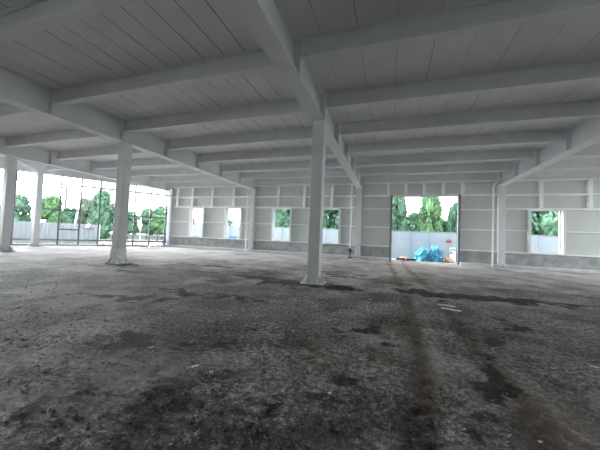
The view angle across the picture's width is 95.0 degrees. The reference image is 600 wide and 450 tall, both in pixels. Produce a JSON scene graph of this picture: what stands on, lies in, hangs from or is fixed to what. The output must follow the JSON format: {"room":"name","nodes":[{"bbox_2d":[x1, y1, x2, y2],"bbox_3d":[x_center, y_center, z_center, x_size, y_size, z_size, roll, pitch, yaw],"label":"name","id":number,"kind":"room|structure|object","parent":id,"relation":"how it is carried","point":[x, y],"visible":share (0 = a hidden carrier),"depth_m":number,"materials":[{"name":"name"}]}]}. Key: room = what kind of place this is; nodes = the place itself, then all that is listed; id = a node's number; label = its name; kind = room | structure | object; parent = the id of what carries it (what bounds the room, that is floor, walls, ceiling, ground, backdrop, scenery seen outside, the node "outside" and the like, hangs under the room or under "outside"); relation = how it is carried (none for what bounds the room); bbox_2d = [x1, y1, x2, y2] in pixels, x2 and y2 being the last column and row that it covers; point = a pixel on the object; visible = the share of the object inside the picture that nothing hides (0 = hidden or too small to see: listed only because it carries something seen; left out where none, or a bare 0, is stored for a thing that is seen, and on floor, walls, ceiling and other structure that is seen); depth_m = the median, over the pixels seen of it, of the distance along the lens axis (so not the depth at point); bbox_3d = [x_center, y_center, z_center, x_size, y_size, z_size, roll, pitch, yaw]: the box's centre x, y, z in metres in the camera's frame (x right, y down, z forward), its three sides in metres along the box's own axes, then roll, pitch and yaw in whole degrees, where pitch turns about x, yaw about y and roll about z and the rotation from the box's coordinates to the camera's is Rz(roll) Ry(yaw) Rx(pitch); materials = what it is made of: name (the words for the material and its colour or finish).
{"room":"empty warehouse","nodes":[
{"label":"empty warehouse","id":0,"kind":"room"},
{"bbox_2d":[0,157,172,189],"bbox_3d":[-24.470,-4.614,17.324,30.529,0.800,0.240,4,-3,-36],"label":"wall","id":1,"kind":"structure","parent":0,"point":[65,173],"depth_m":21.77,"materials":[{"name":"white paint"}]},
{"bbox_2d":[0,245,599,449],"bbox_3d":[-12.507,0.900,-2.646,54.000,0.100,55.200,2,-2,18],"label":"floor","id":2,"kind":"structure","parent":0,"point":[58,261],"depth_m":3.56,"materials":[{"name":"concrete"}]},
{"bbox_2d":[0,156,18,250],"bbox_3d":[-16.434,-1.193,15.440,0.700,5.270,0.700,2,-2,18],"label":"steel column","id":3,"kind":"structure","parent":2,"relation":"on","point":[10,163],"depth_m":15.33,"materials":[{"name":"metal"}]},
{"bbox_2d":[27,171,43,245],"bbox_3d":[-18.933,-1.186,19.804,0.630,5.400,0.630,2,-2,18],"label":"steel column","id":4,"kind":"structure","parent":2,"relation":"on","point":[39,177],"depth_m":19.70,"materials":[{"name":"metal"}]},
{"bbox_2d":[10,244,166,246],"bbox_3d":[-24.727,1.190,16.953,30.329,0.220,0.300,4,-3,-36],"label":"baseboard","id":5,"kind":"structure","parent":2,"relation":"on","point":[10,244],"depth_m":22.15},
{"bbox_2d":[105,141,133,264],"bbox_3d":[-7.643,-0.969,11.949,1.069,5.270,0.797,2,-2,18],"label":"steel column","id":6,"kind":"structure","parent":2,"relation":"on","point":[121,207],"depth_m":11.89,"materials":[{"name":"metal"}]},
{"bbox_2d":[165,191,174,246],"bbox_3d":[-12.400,-0.598,26.254,0.700,5.270,0.700,2,-2,18],"label":"steel column","id":7,"kind":"structure","parent":2,"relation":"on","point":[171,193],"depth_m":26.10,"materials":[{"name":"metal"}]},
{"bbox_2d":[245,189,248,250],"bbox_3d":[-4.467,-0.855,23.397,0.136,6.160,0.268,2,-2,18],"label":"downpipe","id":8,"kind":"object","parent":2,"relation":"on","point":[248,189],"visible":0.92,"depth_m":23.30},
{"bbox_2d":[245,189,256,251],"bbox_3d":[-4.074,-0.370,23.477,0.700,5.270,0.700,2,-2,18],"label":"steel column","id":9,"kind":"structure","parent":2,"relation":"on","point":[253,192],"depth_m":23.31,"materials":[{"name":"metal"}]},
{"bbox_2d":[0,269,599,449],"bbox_3d":[0.682,1.819,7.100,15.924,0.110,12.049,0,-3,40],"label":"gravel","id":10,"kind":"object","parent":2,"relation":"on","point":[198,404],"visible":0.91,"depth_m":2.83,"materials":[{"name":"gravel"}]},
{"bbox_2d":[300,118,328,284],"bbox_3d":[0.551,-0.765,8.953,0.700,5.270,0.700,2,-2,18],"label":"steel column","id":11,"kind":"structure","parent":2,"relation":"on","point":[315,235],"depth_m":8.78,"materials":[{"name":"metal"}]},
{"bbox_2d":[230,0,362,187],"bbox_3d":[0.605,-3.860,8.988,0.420,0.930,25.030,2,-2,18],"label":"girder","id":12,"kind":"object","parent":11,"relation":"on","point":[271,22],"visible":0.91,"depth_m":6.53,"materials":[{"name":"white paint"}]},
{"bbox_2d":[347,182,352,257],"bbox_3d":[3.821,-0.617,20.525,0.330,6.190,0.387,3,-3,-25],"label":"downpipe","id":13,"kind":"object","parent":2,"relation":"on","point":[349,249],"visible":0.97,"depth_m":20.51,"materials":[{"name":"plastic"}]},
{"bbox_2d":[353,188,362,258],"bbox_3d":[4.394,-0.138,20.651,0.700,5.270,0.700,2,-2,18],"label":"steel column","id":14,"kind":"structure","parent":2,"relation":"on","point":[359,190],"depth_m":20.48,"materials":[{"name":"metal"}]},
{"bbox_2d":[491,171,498,266],"bbox_3d":[12.558,-0.388,17.717,0.383,6.160,0.268,2,-2,18],"label":"downpipe","id":15,"kind":"object","parent":2,"relation":"on","point":[492,251],"visible":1,"depth_m":17.66,"materials":[{"name":"metal"}]},
{"bbox_2d":[496,185,506,267],"bbox_3d":[12.995,0.099,17.782,0.700,5.270,0.700,2,-2,18],"label":"steel column","id":16,"kind":"structure","parent":2,"relation":"on","point":[501,189],"depth_m":17.62,"materials":[{"name":"metal"}]},
{"bbox_2d":[0,0,599,176],"bbox_3d":[-21.128,-5.716,0.676,76.796,0.350,55.401,2,-2,18],"label":"ceiling","id":17,"kind":"structure","parent":0,"point":[141,35],"depth_m":7.52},
{"bbox_2d":[0,103,35,119],"bbox_3d":[-12.791,-4.516,11.231,8.540,0.530,0.220,2,-2,18],"label":"roof beam","id":18,"kind":"structure","parent":17,"relation":"attached to","point":[7,110],"depth_m":10.70,"materials":[{"name":"white paint"}]},
{"bbox_2d":[17,159,41,172],"bbox_3d":[-17.683,-4.248,17.960,0.300,0.930,5.128,4,-3,-30],"label":"girder","id":19,"kind":"object","parent":17,"relation":"attached to","point":[36,167],"visible":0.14,"depth_m":18.43,"materials":[{"name":"metal"}]},
{"bbox_2d":[4,129,102,147],"bbox_3d":[-11.969,-4.385,13.705,8.540,0.530,0.220,2,-2,18],"label":"roof beam","id":20,"kind":"structure","parent":17,"relation":"attached to","point":[70,135],"depth_m":13.91,"materials":[{"name":"white paint"}]},
{"bbox_2d":[46,165,66,170],"bbox_3d":[-17.098,-4.335,20.217,4.384,0.530,0.220,2,-2,18],"label":"roof beam","id":21,"kind":"structure","parent":17,"relation":"attached to","point":[48,168],"depth_m":20.69,"materials":[{"name":"metal"}]},
{"bbox_2d":[0,0,138,42],"bbox_3d":[-5.187,-4.427,5.694,8.540,0.530,0.220,2,-2,18],"label":"roof beam","id":22,"kind":"structure","parent":17,"relation":"attached to","point":[29,16],"depth_m":5.73,"materials":[{"name":"white paint"}]},
{"bbox_2d":[0,136,170,190],"bbox_3d":[-16.397,-4.327,14.661,0.420,0.930,25.030,2,-2,18],"label":"girder","id":23,"kind":"object","parent":17,"relation":"attached to","point":[33,153],"visible":0.67,"depth_m":17.93,"materials":[{"name":"metal"}]},
{"bbox_2d":[57,146,148,159],"bbox_3d":[-11.196,-4.261,16.032,8.540,0.530,0.220,2,-2,18],"label":"roof beam","id":24,"kind":"structure","parent":17,"relation":"attached to","point":[112,150],"depth_m":16.43,"materials":[{"name":"metal"}]},
{"bbox_2d":[0,64,255,189],"bbox_3d":[-7.863,-4.092,11.813,0.420,0.930,25.030,2,-2,18],"label":"girder","id":25,"kind":"object","parent":17,"relation":"attached to","point":[19,90],"visible":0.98,"depth_m":10.84,"materials":[{"name":"white paint"}]},
{"bbox_2d":[96,158,179,169],"bbox_3d":[-10.423,-4.137,18.358,8.540,0.530,0.220,2,-2,18],"label":"roof beam","id":26,"kind":"structure","parent":17,"relation":"attached to","point":[147,162],"depth_m":18.40,"materials":[{"name":"metal"}]},
{"bbox_2d":[53,48,276,106],"bbox_3d":[-4.362,-4.295,8.177,8.540,0.530,0.220,2,-2,18],"label":"roof beam","id":27,"kind":"structure","parent":17,"relation":"attached to","point":[255,61],"depth_m":7.95,"materials":[{"name":"white paint"}]},
{"bbox_2d":[131,167,204,176],"bbox_3d":[-9.650,-4.013,20.685,8.540,0.530,0.220,2,-2,18],"label":"roof beam","id":28,"kind":"structure","parent":17,"relation":"attached to","point":[179,170],"depth_m":20.87,"materials":[{"name":"metal"}]},
{"bbox_2d":[153,175,224,182],"bbox_3d":[-8.878,-3.889,23.012,8.540,0.530,0.220,2,-2,18],"label":"roof beam","id":29,"kind":"structure","parent":17,"relation":"attached to","point":[185,178],"depth_m":23.25,"materials":[{"name":"metal"}]},
{"bbox_2d":[123,98,305,133],"bbox_3d":[-3.540,-4.163,10.651,8.540,0.530,0.220,2,-2,18],"label":"roof beam","id":30,"kind":"structure","parent":17,"relation":"attached to","point":[288,107],"depth_m":10.49,"materials":[{"name":"white paint"}]},
{"bbox_2d":[167,126,312,150],"bbox_3d":[-2.767,-4.039,12.977,8.540,0.530,0.220,2,-2,18],"label":"roof beam","id":31,"kind":"structure","parent":17,"relation":"attached to","point":[303,133],"depth_m":12.92,"materials":[{"name":"white paint"}]},
{"bbox_2d":[199,145,334,162],"bbox_3d":[-1.994,-3.915,15.304,8.540,0.530,0.220,2,-2,18],"label":"roof beam","id":32,"kind":"structure","parent":17,"relation":"attached to","point":[293,152],"depth_m":15.36,"materials":[{"name":"metal"}]},
{"bbox_2d":[223,158,341,172],"bbox_3d":[-1.222,-3.791,17.631,8.540,0.530,0.220,2,-2,18],"label":"roof beam","id":33,"kind":"structure","parent":17,"relation":"attached to","point":[329,163],"depth_m":17.71,"materials":[{"name":"metal"}]},
{"bbox_2d":[241,169,347,179],"bbox_3d":[-0.449,-3.667,19.958,8.540,0.530,0.220,2,-2,18],"label":"roof beam","id":34,"kind":"structure","parent":17,"relation":"attached to","point":[328,172],"depth_m":20.07,"materials":[{"name":"metal"}]},
{"bbox_2d":[360,161,512,175],"bbox_3d":[8.048,-3.439,16.997,8.540,0.530,0.220,2,-2,18],"label":"roof beam","id":35,"kind":"structure","parent":17,"relation":"attached to","point":[487,166],"depth_m":16.81,"materials":[{"name":"metal"}]},
{"bbox_2d":[355,148,534,166],"bbox_3d":[7.275,-3.563,14.670,8.540,0.530,0.220,2,-2,18],"label":"roof beam","id":36,"kind":"structure","parent":17,"relation":"attached to","point":[520,153],"depth_m":14.46,"materials":[{"name":"metal"}]},
{"bbox_2d":[302,0,599,63],"bbox_3d":[4.135,-4.067,5.216,8.540,0.530,0.220,2,-2,18],"label":"roof beam","id":37,"kind":"structure","parent":17,"relation":"attached to","point":[480,16],"depth_m":5.62,"materials":[{"name":"white paint"}]},
{"bbox_2d":[349,128,565,154],"bbox_3d":[6.502,-3.687,12.343,8.540,0.530,0.220,2,-2,18],"label":"roof beam","id":38,"kind":"structure","parent":17,"relation":"attached to","point":[545,135],"depth_m":12.10,"materials":[{"name":"white paint"}]},
{"bbox_2d":[327,57,599,110],"bbox_3d":[4.956,-3.935,7.689,8.540,0.530,0.220,2,-2,18],"label":"roof beam","id":39,"kind":"structure","parent":17,"relation":"attached to","point":[583,70],"depth_m":7.71,"materials":[{"name":"white paint"}]},
{"bbox_2d":[340,99,599,136],"bbox_3d":[5.729,-3.811,10.016,8.540,0.530,0.220,2,-2,18],"label":"roof beam","id":40,"kind":"structure","parent":17,"relation":"attached to","point":[584,108],"depth_m":9.80,"materials":[{"name":"white paint"}]},
{"bbox_2d":[499,117,599,184],"bbox_3d":[9.206,-3.624,6.119,0.420,0.930,25.030,2,-2,18],"label":"girder","id":41,"kind":"object","parent":17,"relation":"attached to","point":[585,132],"visible":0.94,"depth_m":11.72,"materials":[{"name":"metal"}]},
{"bbox_2d":[540,158,599,169],"bbox_3d":[16.600,-3.207,14.091,8.540,0.530,0.220,2,-2,18],"label":"roof beam","id":42,"kind":"structure","parent":17,"relation":"attached to","point":[582,163],"depth_m":14.70,"materials":[{"name":"metal"}]},
{"bbox_2d":[566,144,599,157],"bbox_3d":[15.827,-3.331,11.764,8.540,0.530,0.220,2,-2,18],"label":"roof beam","id":43,"kind":"structure","parent":17,"relation":"attached to","point":[593,150],"depth_m":12.60,"materials":[{"name":"metal"}]},
{"bbox_2d":[171,174,599,255],"bbox_3d":[4.719,-1.076,20.773,36.250,5.220,0.120,2,-2,18],"label":"wall","id":44,"kind":"structure","parent":0,"point":[580,221],"depth_m":19.74,"materials":[{"name":"metal"}]},
{"bbox_2d":[176,188,179,205],"bbox_3d":[-11.572,-2.639,26.104,0.200,1.720,0.190,2,-2,18],"label":"trim","id":45,"kind":"structure","parent":44,"relation":"attached to","point":[178,189],"depth_m":26.02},
{"bbox_2d":[191,188,194,205],"bbox_3d":[-9.959,-2.595,25.566,0.200,1.720,0.190,2,-2,18],"label":"trim","id":46,"kind":"structure","parent":44,"relation":"attached to","point":[193,189],"depth_m":25.49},
{"bbox_2d":[188,207,205,237],"bbox_3d":[-9.489,-0.230,25.368,1.660,2.740,0.390,2,-2,18],"label":"window","id":47,"kind":"structure","parent":44,"relation":"in","point":[190,223],"depth_m":25.43,"materials":[{"name":"white paint"}]},
{"bbox_2d":[172,181,235,186],"bbox_3d":[-8.213,-3.783,25.012,8.540,0.530,0.220,2,-2,18],"label":"beam","id":48,"kind":"structure","parent":44,"relation":"on","point":[198,183],"depth_m":25.22,"materials":[{"name":"metal"}]},
{"bbox_2d":[173,185,241,187],"bbox_3d":[-8.112,-3.464,24.993,8.340,0.120,0.200,2,-2,18],"label":"trim","id":49,"kind":"structure","parent":44,"relation":"attached to","point":[234,185],"depth_m":25.01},
{"bbox_2d":[173,236,247,239],"bbox_3d":[-8.300,1.149,24.810,8.340,0.080,0.200,2,-2,18],"label":"trim","id":50,"kind":"structure","parent":44,"relation":"attached to","point":[173,236],"depth_m":24.66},
{"bbox_2d":[172,206,249,207],"bbox_3d":[-8.187,-1.627,24.920,8.340,0.120,0.200,2,-2,18],"label":"trim","id":51,"kind":"structure","parent":44,"relation":"attached to","point":[172,206],"depth_m":24.76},
{"bbox_2d":[173,196,249,197],"bbox_3d":[-8.151,-2.525,24.956,8.340,0.120,0.200,2,-2,18],"label":"trim","id":52,"kind":"structure","parent":44,"relation":"attached to","point":[192,196],"depth_m":24.66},
{"bbox_2d":[211,187,214,205],"bbox_3d":[-7.892,-2.538,24.876,0.200,1.720,0.190,2,-2,18],"label":"trim","id":53,"kind":"structure","parent":44,"relation":"attached to","point":[213,188],"depth_m":24.80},
{"bbox_2d":[223,208,242,239],"bbox_3d":[-5.848,-0.130,24.153,1.740,2.740,0.390,2,-2,18],"label":"window","id":54,"kind":"structure","parent":44,"relation":"in","point":[226,210],"depth_m":24.21,"materials":[{"name":"white paint"}]},
{"bbox_2d":[232,187,235,205],"bbox_3d":[-5.806,-2.481,24.180,0.200,1.720,0.190,2,-2,18],"label":"trim","id":55,"kind":"structure","parent":44,"relation":"attached to","point":[234,188],"depth_m":24.10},
{"bbox_2d":[277,186,280,206],"bbox_3d":[-1.747,-2.369,22.826,0.200,1.720,0.190,2,-2,18],"label":"trim","id":56,"kind":"structure","parent":44,"relation":"attached to","point":[279,187],"depth_m":22.74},
{"bbox_2d":[270,208,292,241],"bbox_3d":[-1.505,-0.011,22.704,1.780,2.740,0.390,2,-2,18],"label":"window","id":57,"kind":"structure","parent":44,"relation":"in","point":[273,209],"depth_m":22.77,"materials":[{"name":"white paint"}]},
{"bbox_2d":[255,176,351,184],"bbox_3d":[0.288,-3.549,22.176,8.540,0.530,0.220,2,-2,18],"label":"beam","id":58,"kind":"structure","parent":44,"relation":"on","point":[346,179],"depth_m":22.36,"materials":[{"name":"metal"}]},
{"bbox_2d":[253,239,354,244],"bbox_3d":[0.130,1.380,21.997,8.560,0.080,0.200,2,-2,18],"label":"trim","id":59,"kind":"structure","parent":44,"relation":"attached to","point":[253,239],"depth_m":22.06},
{"bbox_2d":[256,183,353,186],"bbox_3d":[0.318,-3.232,22.181,8.560,0.120,0.200,2,-2,18],"label":"trim","id":60,"kind":"structure","parent":44,"relation":"attached to","point":[325,183],"depth_m":22.25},
{"bbox_2d":[303,185,306,206],"bbox_3d":[0.377,-2.311,22.117,0.200,1.720,0.190,2,-2,18],"label":"trim","id":61,"kind":"structure","parent":44,"relation":"attached to","point":[305,186],"depth_m":22.03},
{"bbox_2d":[255,207,355,208],"bbox_3d":[0.243,-1.395,22.108,8.560,0.120,0.200,2,-2,18],"label":"trim","id":62,"kind":"structure","parent":44,"relation":"attached to","point":[255,207],"depth_m":21.86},
{"bbox_2d":[255,195,356,197],"bbox_3d":[0.280,-2.294,22.143,8.560,0.120,0.200,2,-2,18],"label":"trim","id":63,"kind":"structure","parent":44,"relation":"attached to","point":[324,195],"depth_m":22.23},
{"bbox_2d":[322,209,340,243],"bbox_3d":[2.279,0.093,21.442,1.760,2.740,0.390,2,-2,18],"label":"window","id":64,"kind":"structure","parent":44,"relation":"in","point":[339,216],"depth_m":21.04,"materials":[{"name":"white paint"}]},
{"bbox_2d":[330,185,333,206],"bbox_3d":[2.501,-2.253,21.409,0.200,1.720,0.190,2,-2,18],"label":"trim","id":65,"kind":"structure","parent":44,"relation":"attached to","point":[332,186],"depth_m":21.32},
{"bbox_2d":[363,208,389,209],"bbox_3d":[5.655,-1.187,20.299,1.980,0.080,0.200,2,-2,18],"label":"trim","id":66,"kind":"structure","parent":44,"relation":"attached to","point":[363,208],"depth_m":20.25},
{"bbox_2d":[389,194,460,264],"bbox_3d":[8.661,0.297,19.285,4.480,4.840,0.360,2,-2,18],"label":"door frame","id":67,"kind":"structure","parent":44,"relation":"in","point":[430,195],"depth_m":18.85,"materials":[{"name":"metal"}]},
{"bbox_2d":[363,172,496,182],"bbox_3d":[8.822,-3.315,19.329,8.540,0.530,0.220,2,-2,18],"label":"beam","id":68,"kind":"structure","parent":44,"relation":"on","point":[469,175],"depth_m":19.16,"materials":[{"name":"metal"}]},
{"bbox_2d":[364,180,496,184],"bbox_3d":[8.852,-2.998,19.334,8.560,0.120,0.200,2,-2,18],"label":"trim","id":69,"kind":"structure","parent":44,"relation":"attached to","point":[459,181],"depth_m":19.15,"materials":[{"name":"metal"}]},
{"bbox_2d":[363,194,497,196],"bbox_3d":[8.815,-2.080,19.297,8.560,0.120,0.200,2,-2,18],"label":"trim","id":70,"kind":"structure","parent":44,"relation":"attached to","point":[402,194],"depth_m":19.26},
{"bbox_2d":[461,182,464,193],"bbox_3d":[11.016,-2.479,18.592,0.200,0.800,0.190,2,-2,18],"label":"trim","id":71,"kind":"structure","parent":44,"relation":"attached to","point":[462,183],"depth_m":18.51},
{"bbox_2d":[460,229,496,230],"bbox_3d":[11.765,0.320,18.189,2.140,0.080,0.200,2,-2,18],"label":"trim","id":72,"kind":"structure","parent":44,"relation":"attached to","point":[460,229],"depth_m":18.06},
{"bbox_2d":[460,249,496,251],"bbox_3d":[11.709,1.698,18.135,2.140,0.080,0.200,2,-2,18],"label":"trim","id":73,"kind":"structure","parent":44,"relation":"attached to","point":[460,249],"depth_m":18.05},
{"bbox_2d":[538,181,543,207],"bbox_3d":[15.075,-1.908,17.214,0.200,1.720,0.190,2,-2,18],"label":"trim","id":74,"kind":"structure","parent":44,"relation":"attached to","point":[540,183],"depth_m":17.13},
{"bbox_2d":[527,210,565,254],"bbox_3d":[15.271,0.440,17.108,1.880,2.760,0.390,2,-2,18],"label":"window","id":75,"kind":"structure","parent":44,"relation":"in","point":[562,213],"depth_m":16.93,"materials":[{"name":"white paint"}]},
{"bbox_2d":[505,251,599,256],"bbox_3d":[17.209,1.849,16.300,8.580,0.080,0.200,2,-2,18],"label":"trim","id":76,"kind":"structure","parent":44,"relation":"attached to","point":[505,251],"depth_m":16.63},
{"bbox_2d":[506,193,599,195],"bbox_3d":[17.358,-1.825,16.446,8.580,0.120,0.200,2,-2,18],"label":"trim","id":77,"kind":"structure","parent":44,"relation":"attached to","point":[557,194],"depth_m":16.82,"materials":[{"name":"metal"}]},
{"bbox_2d":[506,208,599,210],"bbox_3d":[17.322,-0.927,16.410,8.580,0.120,0.200,2,-2,18],"label":"trim","id":78,"kind":"structure","parent":44,"relation":"attached to","point":[570,209],"depth_m":16.78,"materials":[{"name":"metal"}]},
{"bbox_2d":[515,177,599,181],"bbox_3d":[17.396,-2.764,16.483,8.580,0.120,0.200,2,-2,18],"label":"beam","id":79,"kind":"structure","parent":44,"relation":"attached to","point":[593,178],"depth_m":16.90,"materials":[{"name":"metal"}]},
{"bbox_2d":[521,169,599,178],"bbox_3d":[17.390,-3.080,16.470,8.540,0.530,0.220,2,-2,18],"label":"beam","id":80,"kind":"structure","parent":44,"relation":"on","point":[569,173],"depth_m":16.83,"materials":[{"name":"metal"}]},
{"bbox_2d":[566,231,599,233],"bbox_3d":[18.726,0.491,15.868,5.500,0.080,0.200,2,-2,18],"label":"trim","id":81,"kind":"structure","parent":44,"relation":"attached to","point":[566,231],"depth_m":16.45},
{"bbox_2d":[587,180,592,207],"bbox_3d":[17.351,-1.845,16.454,0.200,1.720,0.190,2,-2,18],"label":"trim","id":82,"kind":"structure","parent":44,"relation":"attached to","point":[589,182],"depth_m":16.38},
{"bbox_2d":[171,236,599,269],"bbox_3d":[4.589,1.925,20.630,36.250,0.805,0.210,2,-2,18],"label":"wall","id":83,"kind":"structure","parent":0,"point":[556,261],"depth_m":20.07,"materials":[{"name":"concrete"}]},
{"bbox_2d":[168,244,599,273],"bbox_3d":[4.522,2.450,20.471,36.250,0.300,0.460,2,-2,18],"label":"baseboard","id":84,"kind":"structure","parent":83,"relation":"attached to","point":[170,245],"depth_m":19.83,"materials":[{"name":"concrete"}]},
{"bbox_3d":[-31.027,-1.975,12.323,8.382,5.400,11.836,2,-2,18],"label":"wall","id":85,"kind":"structure","parent":0,"visible":0},
{"bbox_2d":[0,171,169,244],"bbox_3d":[-18.851,-1.122,21.323,15.967,5.400,0.120,4,-3,-36],"label":"window","id":86,"kind":"structure","parent":85,"relation":"in","point":[17,178],"depth_m":22.15,"materials":[{"name":"metal"}]},
{"label":"outside","id":87,"kind":"structure","parent":0,"visible":0},
{"bbox_2d":[12,233,455,263],"bbox_3d":[-17.512,3.170,58.401,250.000,0.001,220.000,2,-2,18],"label":"ground","id":88,"kind":"structure","parent":87,"point":[100,242],"depth_m":29.64,"materials":[{"name":"concrete"}]},
{"bbox_2d":[0,193,31,221],"bbox_3d":[-34.762,-1.039,33.270,4.129,5.803,3.748,3,-2,-5],"label":"tree","id":89,"kind":"object","parent":88,"relation":"on","point":[21,214],"visible":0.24,"depth_m":33.29,"materials":[{"name":"green plant"}]},
{"bbox_2d":[40,195,63,222],"bbox_3d":[-32.207,-1.034,35.667,3.628,6.072,3.532,1,-3,35],"label":"tree","id":90,"kind":"object","parent":88,"relation":"on","point":[52,201],"visible":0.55,"depth_m":34.82,"materials":[{"name":"green plant"}]},
{"bbox_2d":[12,221,99,243],"bbox_3d":[-25.156,0.480,21.966,14.896,1.860,0.105,4,-3,-41],"label":"corrugated fence","id":91,"kind":"object","parent":88,"relation":"on","point":[22,229],"visible":0.68,"depth_m":24.73,"materials":[{"name":"metal"}]},
{"bbox_2d":[62,186,71,208],"bbox_3d":[-31.215,-1.737,36.521,0.381,6.950,0.992,1,-3,37],"label":"utility pole","id":92,"kind":"object","parent":88,"relation":"on","point":[66,191],"visible":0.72,"depth_m":36.53,"materials":[{"name":"grey concrete"}]},
{"bbox_2d":[60,207,77,223],"bbox_3d":[-30.801,-0.331,36.887,2.358,4.213,2.533,0,-3,42],"label":"tree","id":93,"kind":"object","parent":88,"relation":"on","point":[69,216],"visible":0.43,"depth_m":36.30,"materials":[{"name":"green plant"}]},
{"bbox_2d":[76,197,95,224],"bbox_3d":[-29.235,-0.775,37.885,2.990,6.151,2.714,3,-2,-19],"label":"tree","id":94,"kind":"object","parent":88,"relation":"on","point":[86,206],"visible":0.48,"depth_m":37.15,"materials":[{"name":"green plant"}]},
{"bbox_2d":[88,189,113,238],"bbox_3d":[-28.186,-1.372,38.618,3.359,7.518,3.270,2,-2,-4],"label":"tree","id":95,"kind":"object","parent":88,"relation":"on","point":[105,216],"visible":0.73,"depth_m":38.03,"materials":[{"name":"green plant"}]},
{"bbox_2d":[105,203,114,234],"bbox_3d":[-26.943,-0.560,39.852,3.200,5.217,2.979,3,-2,-9],"label":"tree","id":96,"kind":"object","parent":88,"relation":"on","point":[109,209],"visible":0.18,"depth_m":38.98,"materials":[{"name":"green plant"}]},
{"bbox_2d":[101,234,162,239],"bbox_3d":[-25.063,1.923,43.567,18.000,0.700,0.282,3,-2,-24],"label":"wall","id":97,"kind":"structure","parent":88,"relation":"on","point":[152,237],"depth_m":43.63,"materials":[{"name":"concrete"}]},
{"bbox_2d":[127,211,138,238],"bbox_3d":[-25.532,-0.006,40.713,3.275,4.293,2.972,3,-2,-6],"label":"tree","id":98,"kind":"object","parent":88,"relation":"on","point":[130,219],"visible":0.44,"depth_m":40.33,"materials":[{"name":"green plant"}]},
{"bbox_2d":[138,208,154,239],"bbox_3d":[-23.228,-0.198,42.108,2.688,4.974,2.616,2,-2,14],"label":"tree","id":99,"kind":"object","parent":88,"relation":"on","point":[145,212],"visible":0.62,"depth_m":41.31,"materials":[{"name":"green plant"}]},
{"bbox_2d":[147,215,166,240],"bbox_3d":[-20.692,0.372,39.899,2.705,3.869,2.455,4,-3,-43],"label":"tree","id":100,"kind":"object","parent":88,"relation":"on","point":[157,223],"visible":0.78,"depth_m":39.38,"materials":[{"name":"green plant"}]},
{"bbox_2d":[151,206,167,239],"bbox_3d":[-21.459,-0.314,43.105,4.000,5.428,3.723,4,-3,-30],"label":"tree","id":101,"kind":"object","parent":88,"relation":"on","point":[160,210],"visible":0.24,"depth_m":42.12,"materials":[{"name":"green plant"}]},
{"bbox_2d":[275,209,289,226],"bbox_3d":[-2.633,-1.355,33.608,5.316,9.261,4.825,2,-2,8],"label":"tree","id":102,"kind":"object","parent":88,"relation":"on","point":[282,218],"visible":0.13,"depth_m":31.84,"materials":[{"name":"green plant"}]},
{"bbox_2d":[323,210,338,229],"bbox_3d":[3.087,-1.406,31.867,4.977,8.710,4.633,4,-3,-28],"label":"tree","id":103,"kind":"object","parent":88,"relation":"on","point":[327,214],"visible":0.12,"depth_m":30.57,"materials":[{"name":"green plant"}]},
{"bbox_2d":[331,211,338,228],"bbox_3d":[5.858,-0.928,31.277,4.583,8.844,5.050,2,-2,10],"label":"tree","id":104,"kind":"object","parent":88,"relation":"on","point":[335,221],"visible":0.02,"depth_m":30.28,"materials":[{"name":"green plant"}]},
{"bbox_2d":[192,224,558,258],"bbox_3d":[6.399,1.600,23.754,43.230,2.330,0.100,2,-2,18],"label":"fence","id":105,"kind":"object","parent":88,"relation":"on","point":[404,243],"visible":0.13,"depth_m":22.73,"materials":[{"name":"metal"}]},
{"bbox_2d":[392,197,408,231],"bbox_3d":[10.223,-0.541,29.323,2.364,7.361,2.201,1,-3,37],"label":"tree","id":106,"kind":"object","parent":88,"relation":"on","point":[400,222],"visible":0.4,"depth_m":28.74,"materials":[{"name":"green plant"}]},
{"bbox_2d":[406,212,418,230],"bbox_3d":[12.567,0.920,30.926,3.261,4.858,3.174,1,-3,38],"label":"tree","id":107,"kind":"object","parent":88,"relation":"on","point":[412,217],"visible":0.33,"depth_m":30.15,"materials":[{"name":"green plant"}]},
{"bbox_2d":[414,247,429,261],"bbox_3d":[9.609,2.339,21.444,1.378,1.252,1.162,2,-2,18],"label":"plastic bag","id":108,"kind":"object","parent":88,"relation":"on","point":[420,255],"visible":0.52,"depth_m":21.15,"materials":[{"name":"plastic"}]},
{"bbox_2d":[416,197,443,232],"bbox_3d":[13.369,-0.055,28.352,2.533,7.196,2.791,3,-2,-6],"label":"tree","id":109,"kind":"object","parent":88,"relation":"on","point":[430,211],"visible":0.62,"depth_m":27.71,"materials":[{"name":"green plant"}]},
{"bbox_2d":[426,245,445,261],"bbox_3d":[10.430,2.297,21.249,1.433,1.448,1.259,2,-2,18],"label":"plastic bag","id":110,"kind":"object","parent":88,"relation":"on","point":[436,254],"visible":0.65,"depth_m":20.89,"materials":[{"name":"plastic"}]},
{"bbox_2d":[441,257,454,262],"bbox_3d":[11.135,2.684,20.843,1.091,0.505,0.882,2,-2,18],"label":"heap","id":111,"kind":"object","parent":88,"relation":"on","point":[448,260],"visible":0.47,"depth_m":20.57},
{"bbox_2d":[445,202,456,233],"bbox_3d":[15.634,0.451,27.493,1.738,5.676,1.866,4,-3,-38],"label":"tree","id":112,"kind":"object","parent":88,"relation":"on","point":[451,222],"visible":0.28,"depth_m":27.48,"materials":[{"name":"green plant"}]},
{"bbox_2d":[449,247,455,261],"bbox_3d":[12.040,2.343,21.678,0.440,1.120,0.210,2,-2,18],"label":"notice board","id":113,"kind":"object","parent":88,"relation":"on","point":[452,250],"visible":0.98,"depth_m":21.67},
{"bbox_2d":[531,211,539,234],"bbox_3d":[20.200,-0.937,26.143,4.402,8.710,4.728,1,-3,33],"label":"tree","id":114,"kind":"object","parent":88,"relation":"on","point":[534,221],"visible":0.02,"depth_m":23.93,"materials":[{"name":"green plant"}]},
{"bbox_2d":[533,211,558,236],"bbox_3d":[22.459,-0.669,25.157,4.825,9.261,5.316,3,-2,-23],"label":"tree","id":115,"kind":"object","parent":88,"relation":"on","point":[549,220],"visible":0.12,"depth_m":23.41,"materials":[{"name":"green plant"}]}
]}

